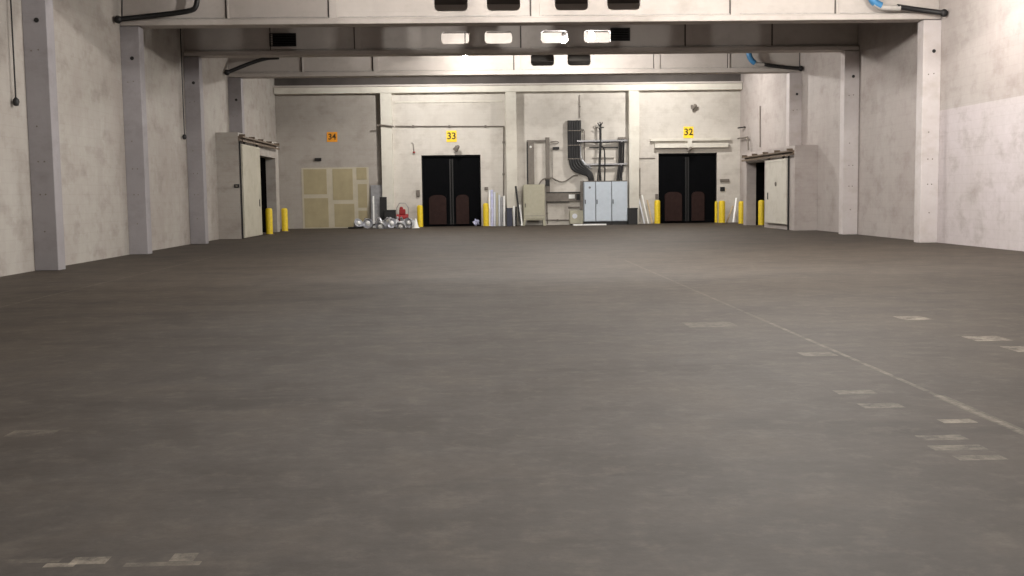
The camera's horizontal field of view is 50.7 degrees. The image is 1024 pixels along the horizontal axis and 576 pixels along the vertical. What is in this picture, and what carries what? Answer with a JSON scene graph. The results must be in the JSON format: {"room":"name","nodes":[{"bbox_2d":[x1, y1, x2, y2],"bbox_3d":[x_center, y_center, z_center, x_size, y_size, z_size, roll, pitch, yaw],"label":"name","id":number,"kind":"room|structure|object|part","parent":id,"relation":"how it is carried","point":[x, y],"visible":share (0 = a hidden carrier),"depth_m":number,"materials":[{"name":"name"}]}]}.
{"room":"empty warehouse","nodes":[
{"label":"empty warehouse","id":0,"kind":"room"},
{"bbox_2d":[0,0,280,276],"bbox_3d":[-11.620,-4.417,23.075,2.970,8.350,65.500,-1,5,-2],"label":"wall","id":1,"kind":"structure","parent":0,"point":[96,163],"depth_m":30.28,"materials":[{"name":"paint"}]},
{"bbox_2d":[114,0,199,23],"bbox_3d":[-10.126,-8.092,30.960,2.408,1.109,0.469,-2,5,-12],"label":"drain pipe","id":2,"kind":"object","parent":1,"relation":"attached to","point":[118,19],"visible":1,"depth_m":30.94,"materials":[{"name":"black metal"}]},
{"bbox_2d":[224,57,278,74],"bbox_3d":[-10.682,-9.133,44.429,2.236,0.845,0.302,-2,5,-17],"label":"drain pipe","id":3,"kind":"object","parent":1,"relation":"attached to","point":[226,72],"visible":0.91,"depth_m":44.37,"materials":[{"name":"black metal"}]},
{"bbox_2d":[238,134,279,238],"bbox_3d":[-10.790,-4.350,46.759,0.240,4.130,8.000,-1,5,-2],"label":"door","id":4,"kind":"structure","parent":1,"relation":"in","point":[249,156],"depth_m":44.32,"materials":[{"name":"white paint"}]},
{"bbox_3d":[-10.729,-3.875,42.865,0.050,3.850,0.060,-1,5,-2],"label":"guide post","id":5,"kind":"part","parent":4,"relation":"part of","materials":[{"name":"beige metal"}]},
{"bbox_2d":[531,55,589,61],"bbox_3d":[0.092,-10.566,48.597,24.050,0.790,0.300,-1,5,-2],"label":"trim","id":6,"kind":"structure","parent":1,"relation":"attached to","point":[534,58],"depth_m":48.58,"materials":[{"name":"black metal"}]},
{"bbox_2d":[531,61,589,65],"bbox_3d":[-0.024,-10.855,51.983,24.050,0.790,0.300,-1,5,-2],"label":"trim","id":7,"kind":"structure","parent":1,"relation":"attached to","point":[582,62],"depth_m":51.97,"materials":[{"name":"metal"}]},
{"bbox_2d":[273,74,742,228],"bbox_3d":[-0.100,-7.407,56.017,24.650,8.350,1.070,-1,5,-2],"label":"wall","id":8,"kind":"structure","parent":0,"point":[640,109],"depth_m":55.97,"materials":[{"name":"paint"}]},
{"bbox_2d":[327,132,336,141],"bbox_3d":[-9.268,-7.779,55.734,0.537,0.505,0.035,-1,5,-2],"label":"number sign","id":9,"kind":"object","parent":8,"relation":"attached to","point":[331,136],"visible":1,"depth_m":55.73,"materials":[{"name":"orange plastic"}]},
{"bbox_2d":[301,167,369,228],"bbox_3d":[-9.128,-4.666,56.007,3.450,3.128,0.042,-1,5,-2],"label":"plasterboard patch","id":10,"kind":"object","parent":8,"relation":"attached to","point":[335,197],"visible":0.85,"depth_m":55.99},
{"bbox_2d":[380,115,381,184],"bbox_3d":[-6.747,-7.318,55.833,0.125,5.122,0.099,-1,5,-2],"label":"conduit","id":11,"kind":"object","parent":8,"relation":"attached to","point":[380,115],"visible":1,"depth_m":55.86,"materials":[{"name":"grey metal"}]},
{"bbox_2d":[395,100,501,102],"bbox_3d":[-3.262,-9.605,55.780,5.524,0.076,0.050,-1,5,-2],"label":"wall rail","id":12,"kind":"object","parent":8,"relation":"attached to","point":[490,100],"visible":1,"depth_m":55.74,"materials":[{"name":"beige metal"}]},
{"bbox_2d":[395,125,504,195],"bbox_3d":[-3.180,-5.911,56.072,5.640,5.050,0.106,-1,5,-2],"label":"conduit","id":13,"kind":"object","parent":8,"relation":"attached to","point":[503,141],"visible":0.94,"depth_m":55.88,"materials":[{"name":"grey metal"}]},
{"bbox_2d":[421,155,481,226],"bbox_3d":[-3.149,-5.068,56.439,3.061,3.698,0.320,-1,5,-2],"label":"door","id":14,"kind":"structure","parent":8,"relation":"in","point":[463,207],"depth_m":56.36,"materials":[{"name":"black metal"}]},
{"bbox_2d":[446,131,456,141],"bbox_3d":[-3.128,-7.846,55.938,0.527,0.584,0.035,-1,5,-2],"label":"number sign","id":15,"kind":"object","parent":8,"relation":"attached to","point":[451,136],"visible":1,"depth_m":55.93,"materials":[{"name":"yellow plastic"}]},
{"bbox_2d":[453,145,459,151],"bbox_3d":[-2.869,-7.189,55.804,0.345,0.359,0.441,-1,5,-2],"label":"floodlight","id":16,"kind":"object","parent":8,"relation":"attached to","point":[456,148],"visible":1,"depth_m":55.64,"materials":[{"name":"grey metal"}]},
{"bbox_3d":[-0.149,-11.045,55.728,24.010,1.052,0.080,-1,5,-2],"label":"panel","id":17,"kind":"part","parent":8,"relation":"part of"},
{"bbox_2d":[526,137,549,191],"bbox_3d":[1.364,-6.363,56.131,1.186,2.869,0.220,-1,5,-2],"label":"duct","id":18,"kind":"object","parent":8,"relation":"attached to","point":[530,143],"visible":0.98,"depth_m":56.08,"materials":[{"name":"beige metal"}]},
{"bbox_3d":[0.801,-6.505,56.160,0.068,2.236,0.100,-1,5,-2],"label":"rail","id":19,"kind":"part","parent":18,"relation":"part of","materials":[{"name":"grey metal"}]},
{"bbox_2d":[545,175,577,181],"bbox_3d":[2.567,-5.676,56.221,1.734,0.381,0.060,-1,5,-2],"label":"cable","id":20,"kind":"object","parent":18,"relation":"hanging from","point":[573,175],"visible":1,"depth_m":56.20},
{"bbox_2d":[546,219,568,220],"bbox_3d":[2.375,-3.545,56.473,1.204,0.096,0.089,-1,5,-2],"label":"conduit","id":21,"kind":"object","parent":8,"relation":"attached to","point":[546,219],"visible":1,"depth_m":56.45,"materials":[{"name":"grey metal"}]},
{"bbox_2d":[546,192,579,202],"bbox_3d":[2.677,-4.732,56.336,1.803,0.535,0.180,-1,5,-2],"label":"duct","id":22,"kind":"object","parent":8,"relation":"attached to","point":[550,196],"visible":0.98,"depth_m":56.26,"materials":[{"name":"grey metal"}]},
{"bbox_3d":[2.674,-4.973,56.315,1.803,0.052,0.180,-1,5,-2],"label":"lid","id":23,"kind":"part","parent":22,"relation":"part of","materials":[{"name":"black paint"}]},
{"bbox_2d":[567,120,593,180],"bbox_3d":[3.561,-7.090,56.018,1.396,3.177,0.474,0,5,11],"label":"cable riser","id":24,"kind":"object","parent":8,"relation":"attached to","point":[576,164],"visible":1,"depth_m":55.93,"materials":[{"name":"black rubber"}]},
{"bbox_2d":[580,129,584,161],"bbox_3d":[3.600,-7.381,56.164,0.401,1.778,0.132,-1,5,-2],"label":"conduit","id":25,"kind":"object","parent":8,"relation":"attached to","point":[580,129],"visible":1,"depth_m":56.11,"materials":[{"name":"grey metal"}]},
{"bbox_2d":[577,140,626,142],"bbox_3d":[4.658,-7.595,56.073,2.618,0.149,0.350,-1,5,-2],"label":"cable tray","id":26,"kind":"object","parent":8,"relation":"attached to","point":[582,141],"visible":1,"depth_m":55.90,"materials":[{"name":"metal"}]},
{"bbox_2d":[595,122,605,180],"bbox_3d":[4.583,-7.036,55.892,0.502,3.071,0.320,-1,5,-2],"label":"pipes","id":27,"kind":"object","parent":26,"relation":"attached to","point":[600,127],"visible":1,"depth_m":55.90,"materials":[{"name":"black metal"}]},
{"bbox_3d":[4.663,-7.612,55.911,2.618,0.080,0.030,-1,5,-2],"label":"rail","id":28,"kind":"part","parent":26,"relation":"part of","materials":[{"name":"metal"}]},
{"bbox_2d":[584,163,626,165],"bbox_3d":[4.809,-6.395,56.181,2.286,0.149,0.350,-1,5,-2],"label":"cable tray","id":29,"kind":"object","parent":8,"relation":"attached to","point":[596,164],"visible":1,"depth_m":56.01,"materials":[{"name":"metal"}]},
{"bbox_3d":[4.814,-6.412,56.019,2.286,0.080,0.030,-1,5,-2],"label":"rail","id":30,"kind":"part","parent":29,"relation":"part of","materials":[{"name":"metal"}]},
{"bbox_2d":[658,153,716,222],"bbox_3d":[9.190,-5.245,56.846,3.080,3.653,0.320,-1,5,-2],"label":"door","id":31,"kind":"structure","parent":8,"relation":"in","point":[687,182],"depth_m":56.77,"materials":[{"name":"black metal"}]},
{"bbox_2d":[683,127,692,137],"bbox_3d":[9.190,-8.110,56.337,0.523,0.588,0.035,-1,5,-2],"label":"number sign","id":32,"kind":"object","parent":8,"relation":"attached to","point":[687,131],"visible":1,"depth_m":56.33,"materials":[{"name":"yellow plastic"}]},
{"bbox_2d":[650,138,729,147],"bbox_3d":[9.266,-7.520,56.242,4.160,0.518,0.340,-1,5,-2],"label":"canopy","id":33,"kind":"object","parent":8,"relation":"attached to","point":[689,143],"visible":1,"depth_m":56.15,"materials":[{"name":"beige metal"}]},
{"bbox_3d":[9.261,-7.719,56.285,4.160,0.129,0.220,-1,5,-2],"label":"rail","id":34,"kind":"part","parent":33,"relation":"part of","materials":[{"name":"beige metal"}]},
{"bbox_2d":[0,222,1023,575],"bbox_3d":[1.031,-0.406,24.956,29.050,0.300,68.300,-1,5,-2],"label":"floor","id":35,"kind":"structure","parent":0,"point":[698,398],"depth_m":8.17,"materials":[{"name":"concrete"}]},
{"bbox_2d":[265,208,273,234],"bbox_3d":[-10.680,-2.935,47.587,0.440,1.165,0.440,-1,5,-2],"label":"bollard","id":36,"kind":"object","parent":35,"relation":"on","point":[269,218],"visible":1,"depth_m":47.47,"materials":[{"name":"yellow metal"}]},
{"bbox_2d":[280,208,288,231],"bbox_3d":[-10.838,-3.253,51.572,0.440,1.119,0.440,-1,5,-2],"label":"bollard","id":37,"kind":"object","parent":35,"relation":"on","point":[284,212],"visible":1,"depth_m":51.45,"materials":[{"name":"yellow metal"}]},
{"bbox_2d":[353,218,362,226],"bbox_3d":[-7.842,-3.270,55.128,0.505,0.548,0.620,-3,5,-24],"label":"lamp","id":38,"kind":"object","parent":35,"relation":"on","point":[357,222],"visible":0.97,"depth_m":54.98,"materials":[{"name":"metal"}]},
{"bbox_2d":[348,224,374,228],"bbox_3d":[-7.547,-3.148,54.857,1.530,0.266,0.216,-2,5,-11],"label":"hose","id":39,"kind":"object","parent":35,"relation":"on","point":[373,224],"visible":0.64,"depth_m":54.74,"materials":[{"name":"rubber"}]},
{"bbox_2d":[363,218,372,227],"bbox_3d":[-7.216,-3.253,54.279,0.505,0.516,0.619,-1,5,-2],"label":"lamp","id":40,"kind":"object","parent":35,"relation":"on","point":[367,223],"visible":1,"depth_m":54.21,"materials":[{"name":"metal"}]},
{"bbox_2d":[373,196,374,227],"bbox_3d":[-7.114,-3.911,55.634,0.077,1.635,0.150,-1,5,-2],"label":"rail","id":41,"kind":"object","parent":35,"relation":"on","point":[373,196],"visible":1,"depth_m":55.62,"materials":[{"name":"metal"}]},
{"bbox_2d":[371,185,381,227],"bbox_3d":[-6.946,-4.221,55.930,0.693,2.196,0.280,-1,5,-2],"label":"sheet","id":42,"kind":"object","parent":35,"relation":"on","point":[376,190],"visible":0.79,"depth_m":55.92,"materials":[{"name":"grey metal"}]},
{"bbox_2d":[375,220,384,228],"bbox_3d":[-6.583,-3.108,53.976,0.505,0.562,0.617,-1,5,-5],"label":"lamp","id":43,"kind":"object","parent":35,"relation":"on","point":[379,225],"visible":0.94,"depth_m":53.85,"materials":[{"name":"metal"}]},
{"bbox_2d":[380,197,386,219],"bbox_3d":[-6.610,-3.887,55.618,0.358,1.577,0.180,-1,5,-2],"label":"board","id":44,"kind":"object","parent":35,"relation":"on","point":[383,200],"visible":0.57,"depth_m":55.60,"materials":[{"name":"paint"}]},
{"bbox_2d":[384,210,395,218],"bbox_3d":[-6.208,-3.529,55.236,0.597,0.918,0.470,-1,5,-2],"label":"bin","id":45,"kind":"object","parent":35,"relation":"on","point":[388,213],"visible":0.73,"depth_m":55.00,"materials":[{"name":"black plastic"}]},
{"bbox_2d":[384,218,395,227],"bbox_3d":[-6.065,-3.236,54.013,0.507,0.512,0.618,-3,6,-27],"label":"lamp","id":46,"kind":"object","parent":35,"relation":"on","point":[390,222],"visible":1,"depth_m":53.89,"materials":[{"name":"metal"}]},
{"bbox_2d":[395,219,405,228],"bbox_3d":[-5.545,-3.136,53.833,0.510,0.586,0.604,-1,5,-4],"label":"lamp","id":47,"kind":"object","parent":35,"relation":"on","point":[401,224],"visible":0.93,"depth_m":53.71,"materials":[{"name":"metal"}]},
{"bbox_2d":[396,203,408,227],"bbox_3d":[-5.620,-3.734,55.495,0.780,1.267,0.480,-1,5,-2],"label":"red compressor","id":48,"kind":"object","parent":35,"relation":"on","point":[402,212],"visible":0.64,"depth_m":55.35,"materials":[{"name":"paint"}]},
{"bbox_3d":[-5.618,-3.600,55.486,0.600,0.380,0.380,-1,5,-2],"label":"tank","id":49,"kind":"part","parent":48,"relation":"part of","materials":[{"name":"metal"}]},
{"bbox_3d":[-5.622,-3.903,55.460,0.320,0.290,0.240,-1,5,-2],"label":"motor","id":50,"kind":"part","parent":48,"relation":"part of","materials":[{"name":"red paint"}]},
{"bbox_2d":[405,218,414,227],"bbox_3d":[-5.018,-3.268,54.221,0.614,0.518,0.507,-4,6,-30],"label":"lamp","id":51,"kind":"object","parent":35,"relation":"on","point":[409,222],"visible":1,"depth_m":54.14,"materials":[{"name":"metal"}]},
{"bbox_2d":[412,218,419,227],"bbox_3d":[-4.825,-3.251,54.288,0.380,0.490,0.380,-1,5,-2],"label":"traffic cone","id":52,"kind":"object","parent":35,"relation":"on","point":[415,225],"visible":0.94,"depth_m":54.21,"materials":[{"name":"white plastic"}]},
{"bbox_2d":[417,205,422,226],"bbox_3d":[-4.715,-3.682,55.460,0.440,1.144,0.440,-1,5,-2],"label":"bollard","id":53,"kind":"object","parent":35,"relation":"on","point":[419,207],"visible":0.8,"depth_m":55.33,"materials":[{"name":"yellow metal"}]},
{"bbox_2d":[473,219,478,225],"bbox_3d":[-1.872,-3.410,56.283,0.374,0.387,0.404,-1,5,-2],"label":"crumpled bag","id":54,"kind":"object","parent":35,"relation":"on","point":[475,222],"visible":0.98,"depth_m":56.15,"materials":[{"name":"white plastic"}]},
{"bbox_2d":[482,203,488,226],"bbox_3d":[-1.336,-3.764,55.568,0.440,1.200,0.440,-1,5,-2],"label":"bollard","id":55,"kind":"object","parent":35,"relation":"on","point":[485,205],"visible":1,"depth_m":55.44,"materials":[{"name":"yellow metal"}]},
{"bbox_2d":[488,190,490,225],"bbox_3d":[-1.158,-4.118,55.795,0.098,1.884,0.498,-1,5,1],"label":"tube","id":56,"kind":"object","parent":35,"relation":"on","point":[488,190],"visible":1,"depth_m":55.74,"materials":[{"name":"white plastic"}]},
{"bbox_2d":[491,190,492,225],"bbox_3d":[-1.030,-4.122,55.829,0.136,1.890,0.537,-1,5,1],"label":"tube","id":57,"kind":"object","parent":35,"relation":"on","point":[491,190],"visible":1,"depth_m":55.77,"materials":[{"name":"white plastic"}]},
{"bbox_2d":[493,192,495,225],"bbox_3d":[-0.897,-4.075,55.868,0.107,1.782,0.508,-1,5,1],"label":"tube","id":58,"kind":"object","parent":35,"relation":"on","point":[494,193],"visible":1,"depth_m":55.84,"materials":[{"name":"white plastic"}]},
{"bbox_2d":[496,193,497,225],"bbox_3d":[-0.773,-4.053,55.904,0.117,1.732,0.517,-1,5,1],"label":"tube","id":59,"kind":"object","parent":35,"relation":"on","point":[496,193],"visible":0.8,"depth_m":55.85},
{"bbox_2d":[498,195,500,225],"bbox_3d":[-0.648,-3.998,55.843,0.098,1.624,0.498,-1,5,1],"label":"tube","id":60,"kind":"object","parent":35,"relation":"on","point":[498,195],"visible":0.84,"depth_m":55.84,"materials":[{"name":"white plastic"}]},
{"bbox_2d":[501,197,502,225],"bbox_3d":[-0.524,-3.950,55.881,0.098,1.522,0.497,-1,5,1],"label":"tube","id":61,"kind":"object","parent":35,"relation":"on","point":[501,197],"visible":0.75,"depth_m":55.84,"materials":[{"name":"metal"}]},
{"bbox_2d":[503,196,504,225],"bbox_3d":[-0.401,-3.980,55.913,0.107,1.573,0.507,-1,5,1],"label":"tube","id":62,"kind":"object","parent":35,"relation":"on","point":[503,196],"visible":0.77,"depth_m":55.86,"materials":[{"name":"white plastic"}]},
{"bbox_2d":[506,208,512,225],"bbox_3d":[-0.130,-3.641,55.510,0.321,0.933,0.420,-1,5,-2],"label":"bin","id":63,"kind":"object","parent":35,"relation":"on","point":[509,210],"visible":0.93,"depth_m":55.32,"materials":[{"name":"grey plastic"}]},
{"bbox_2d":[513,206,514,225],"bbox_3d":[0.108,-3.699,55.588,0.082,1.029,0.330,-1,5,-2],"label":"strip","id":64,"kind":"object","parent":35,"relation":"on","point":[513,206],"visible":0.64,"depth_m":55.58,"materials":[{"name":"white plastic"}]},
{"bbox_2d":[515,207,516,225],"bbox_3d":[0.207,-3.689,55.577,0.090,0.969,0.635,-1,5,2],"label":"batten","id":65,"kind":"object","parent":35,"relation":"on","point":[515,207],"visible":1,"depth_m":55.55,"materials":[{"name":"black paint"}]},
{"bbox_2d":[515,186,520,225],"bbox_3d":[0.313,-4.222,55.535,0.090,2.027,0.671,-3,5,-20],"label":"batten","id":66,"kind":"object","parent":35,"relation":"on","point":[515,186],"visible":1,"depth_m":55.51,"materials":[{"name":"black paint"}]},
{"bbox_2d":[519,205,522,225],"bbox_3d":[0.452,-3.742,55.581,0.090,1.066,0.638,-1,5,-8],"label":"batten","id":67,"kind":"object","parent":35,"relation":"on","point":[519,205],"visible":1,"depth_m":55.56,"materials":[{"name":"white wood"}]},
{"bbox_2d":[523,184,545,225],"bbox_3d":[1.138,-4.282,55.880,1.226,2.114,0.660,-1,5,-2],"label":"tall cabinet","id":68,"kind":"object","parent":35,"relation":"on","point":[533,195],"visible":1,"depth_m":55.58,"materials":[{"name":"beige metal"}]},
{"bbox_3d":[1.145,-4.407,55.583,1.026,1.694,0.030,-1,5,-2],"label":"door","id":69,"kind":"part","parent":68,"relation":"part of","materials":[{"name":"beige metal"}]},
{"bbox_2d":[569,181,582,224],"bbox_3d":[3.326,-4.406,56.109,0.689,2.264,0.530,-1,5,-2],"label":"box","id":70,"kind":"object","parent":35,"relation":"on","point":[575,216],"visible":0.99,"depth_m":55.93,"materials":[{"name":"beige metal"}]},
{"bbox_2d":[583,181,594,223],"bbox_3d":[3.979,-4.396,55.917,0.595,2.259,0.760,-1,5,-2],"label":"tall cabinet","id":71,"kind":"object","parent":35,"relation":"on","point":[588,186],"visible":1,"depth_m":55.58,"materials":[{"name":"grey metal"}]},
{"bbox_2d":[573,224,605,225],"bbox_3d":[3.948,-3.222,55.042,1.686,0.070,0.300,-1,5,-2],"label":"plank","id":72,"kind":"object","parent":35,"relation":"on","point":[573,224],"visible":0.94,"depth_m":54.89,"materials":[{"name":"wood"}]},
{"bbox_2d":[595,181,610,224],"bbox_3d":[4.693,-4.407,55.940,0.817,2.259,0.760,-1,5,-2],"label":"tall cabinet","id":73,"kind":"object","parent":35,"relation":"on","point":[602,188],"visible":0.96,"depth_m":55.59,"materials":[{"name":"grey metal"}]},
{"bbox_2d":[611,180,626,224],"bbox_3d":[5.518,-4.421,55.967,0.818,2.259,0.760,-1,5,-2],"label":"tall cabinet","id":74,"kind":"object","parent":35,"relation":"on","point":[618,188],"visible":0.91,"depth_m":55.62,"materials":[{"name":"grey metal"}]},
{"bbox_2d":[616,137,625,180],"bbox_3d":[5.630,-6.663,56.087,0.539,2.310,0.547,-1,5,-2],"label":"cable riser","id":75,"kind":"object","parent":74,"relation":"on","point":[620,159],"visible":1,"depth_m":56.03,"materials":[{"name":"black paint"}]},
{"bbox_2d":[627,208,637,224],"bbox_3d":[6.205,-3.701,55.721,0.504,0.848,0.420,-1,5,-2],"label":"bin","id":76,"kind":"object","parent":35,"relation":"on","point":[632,217],"visible":1,"depth_m":55.54,"materials":[{"name":"black plastic"}]},
{"bbox_2d":[639,198,644,223],"bbox_3d":[6.697,-4.083,56.092,0.080,1.484,0.628,-3,5,-25],"label":"strip","id":77,"kind":"object","parent":35,"relation":"on","point":[639,198],"visible":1,"depth_m":56.03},
{"bbox_2d":[641,195,648,223],"bbox_3d":[6.905,-4.085,56.099,0.080,1.481,0.628,-3,5,-25],"label":"strip","id":78,"kind":"object","parent":35,"relation":"on","point":[641,195],"visible":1,"depth_m":56.08,"materials":[{"name":"white plastic"}]},
{"bbox_2d":[646,200,652,223],"bbox_3d":[7.140,-3.959,56.117,0.080,1.223,0.600,-2,5,-18],"label":"strip","id":79,"kind":"object","parent":35,"relation":"on","point":[646,200],"visible":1,"depth_m":56.10,"materials":[{"name":"brown wood"}]},
{"bbox_2d":[654,200,660,223],"bbox_3d":[7.502,-3.924,55.857,0.440,1.235,0.440,-1,5,-2],"label":"bollard","id":80,"kind":"object","parent":35,"relation":"on","point":[656,202],"visible":0.92,"depth_m":55.74,"materials":[{"name":"yellow metal"}]},
{"bbox_2d":[715,201,717,222],"bbox_3d":[10.601,-3.944,56.162,0.290,1.141,0.290,-1,5,-2],"label":"bollard","id":81,"kind":"object","parent":35,"relation":"on","point":[716,202],"visible":0.92,"depth_m":56.10,"materials":[{"name":"yellow metal"}]},
{"bbox_2d":[718,201,724,222],"bbox_3d":[10.816,-3.926,55.769,0.480,1.166,0.480,-1,5,-2],"label":"bollard","id":82,"kind":"object","parent":35,"relation":"on","point":[721,204],"visible":0.91,"depth_m":55.63,"materials":[{"name":"yellow metal"}]},
{"bbox_2d":[733,198,736,221],"bbox_3d":[11.585,-4.053,56.261,0.080,1.267,0.644,2,5,25],"label":"strip","id":83,"kind":"object","parent":35,"relation":"on","point":[735,198],"visible":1,"depth_m":56.26,"materials":[{"name":"white wood"}]},
{"bbox_2d":[738,201,742,223],"bbox_3d":[11.413,-3.753,53.796,0.440,1.144,0.440,-1,5,-2],"label":"bollard","id":84,"kind":"object","parent":35,"relation":"on","point":[740,204],"visible":0.66,"depth_m":53.68,"materials":[{"name":"yellow metal"}]},
{"bbox_2d":[757,200,763,225],"bbox_3d":[11.789,-3.555,51.114,0.440,1.201,0.440,-1,5,-2],"label":"bollard","id":85,"kind":"object","parent":35,"relation":"on","point":[760,202],"visible":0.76,"depth_m":50.99,"materials":[{"name":"yellow metal"}]},
{"bbox_2d":[434,0,638,33],"bbox_3d":[0.951,-8.938,23.218,24.650,0.300,66.300,-1,5,-2],"label":"ceiling","id":86,"kind":"structure","parent":0,"point":[436,2],"depth_m":38.15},
{"bbox_2d":[10,0,19,105],"bbox_3d":[-10.966,-6.327,23.634,0.175,4.658,0.150,-1,5,-2],"label":"pull cord","id":87,"kind":"object","parent":86,"relation":"hanging from","point":[15,101],"visible":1,"depth_m":23.75,"materials":[{"name":"black paint"}]},
{"bbox_3d":[-10.955,-6.397,23.628,0.033,4.518,0.033,-3,5,-24],"label":"cord","id":88,"kind":"part","parent":87,"relation":"part of","materials":[{"name":"black paint"}]},
{"bbox_3d":[-10.924,-4.101,23.826,0.150,0.190,0.150,-1,5,-2],"label":"pull handle","id":89,"kind":"part","parent":87,"relation":"part of","materials":[{"name":"black plastic"}]},
{"bbox_2d":[180,28,186,139],"bbox_3d":[-11.438,-7.498,37.450,0.175,4.684,0.150,-1,5,-2],"label":"pull cord","id":90,"kind":"object","parent":86,"relation":"hanging from","point":[184,136],"visible":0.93,"depth_m":37.49,"materials":[{"name":"black paint"}]},
{"bbox_3d":[-11.427,-7.568,37.444,0.033,4.544,0.033,1,5,21],"label":"cord","id":91,"kind":"part","parent":90,"relation":"part of","materials":[{"name":"black paint"}]},
{"bbox_2d":[228,32,801,78],"bbox_3d":[0.207,-9.821,45.471,24.030,1.740,0.620,-1,5,-2],"label":"girder","id":92,"kind":"object","parent":86,"relation":"attached to","point":[717,63],"visible":0.57,"depth_m":45.34,"materials":[{"name":"white paint"}]},
{"bbox_2d":[184,3,858,57],"bbox_3d":[0.440,-9.237,38.650,24.030,1.740,0.620,-1,5,-2],"label":"girder","id":93,"kind":"object","parent":86,"relation":"attached to","point":[786,37],"visible":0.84,"depth_m":38.53,"materials":[{"name":"white paint"}]},
{"bbox_2d":[269,33,295,46],"bbox_3d":[-8.104,-8.775,38.257,0.940,0.460,0.060,-1,5,-2],"label":"vent grille","id":94,"kind":"object","parent":93,"relation":"attached to","point":[279,39],"visible":1,"depth_m":38.24,"materials":[{"name":"black metal"}]},
{"bbox_2d":[610,28,629,40],"bbox_3d":[3.862,-9.059,38.642,0.700,0.460,0.060,-1,5,-2],"label":"vent grille","id":95,"kind":"object","parent":93,"relation":"attached to","point":[616,34],"visible":1,"depth_m":38.63,"materials":[{"name":"black metal"}]},
{"bbox_2d":[120,0,940,28],"bbox_3d":[0.673,-8.652,31.829,24.030,1.740,0.620,-1,5,-2],"label":"girder","id":96,"kind":"object","parent":86,"relation":"attached to","point":[209,13],"visible":0.91,"depth_m":31.69,"materials":[{"name":"white paint"}]},
{"bbox_2d":[561,31,567,42],"bbox_3d":[2.004,-9.784,41.007,0.280,1.094,0.280,-1,5,-2],"label":"pendant lamp","id":97,"kind":"object","parent":86,"relation":"hanging from","point":[564,34],"visible":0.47,"depth_m":40.93,"materials":[{"name":"white metal"}]},
{"bbox_3d":[2.010,-9.379,41.042,0.280,0.280,0.280,-1,5,-2],"label":"bulb","id":98,"kind":"part","parent":97,"relation":"part of","materials":[{"name":"white glass"}]},
{"bbox_2d":[588,31,595,39],"bbox_3d":[3.031,-9.871,41.035,0.280,0.954,0.280,-1,5,-2],"label":"pendant lamp","id":99,"kind":"object","parent":86,"relation":"hanging from","point":[591,35],"visible":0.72,"depth_m":40.96,"materials":[{"name":"white metal"}]},
{"bbox_2d":[740,0,1023,250],"bbox_3d":[13.613,-4.824,23.903,3.030,8.350,65.500,-1,5,-2],"label":"wall","id":100,"kind":"structure","parent":0,"point":[916,133],"depth_m":34.71,"materials":[{"name":"paint"}]},
{"bbox_2d":[737,136,748,149],"bbox_3d":[11.783,-7.345,55.123,0.080,0.736,2.220,-1,5,-2],"label":"conduit","id":101,"kind":"object","parent":100,"relation":"attached to","point":[746,136],"visible":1,"depth_m":54.20,"materials":[{"name":"grey metal"}]},
{"bbox_2d":[759,106,760,146],"bbox_3d":[12.006,-7.817,52.370,0.050,1.971,0.098,-1,5,-2],"label":"conduit","id":102,"kind":"object","parent":100,"relation":"attached to","point":[759,106],"visible":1,"depth_m":52.36,"materials":[{"name":"grey metal"}]},
{"bbox_2d":[742,148,793,229],"bbox_3d":[11.199,-4.336,47.864,0.240,3.330,7.900,-1,5,-2],"label":"door","id":103,"kind":"structure","parent":100,"relation":"in","point":[776,197],"depth_m":45.96,"materials":[{"name":"white paint"}]},
{"bbox_3d":[11.388,-3.916,44.592,0.050,3.050,0.060,-1,5,-2],"label":"guide post","id":104,"kind":"part","parent":103,"relation":"part of","materials":[{"name":"grey metal"}]},
{"bbox_2d":[746,53,803,70],"bbox_3d":[11.018,-9.619,45.313,2.404,1.093,0.234,-1,5,0],"label":"drain pipe","id":105,"kind":"object","parent":100,"relation":"attached to","point":[750,58],"visible":0.91,"depth_m":45.30,"materials":[{"name":"black metal"}]},
{"bbox_2d":[868,0,947,16],"bbox_3d":[11.535,-8.377,31.641,2.336,0.958,0.343,0,5,5],"label":"drain pipe","id":106,"kind":"object","parent":100,"relation":"attached to","point":[877,4],"visible":1,"depth_m":31.64,"materials":[{"name":"black metal"}]}
]}

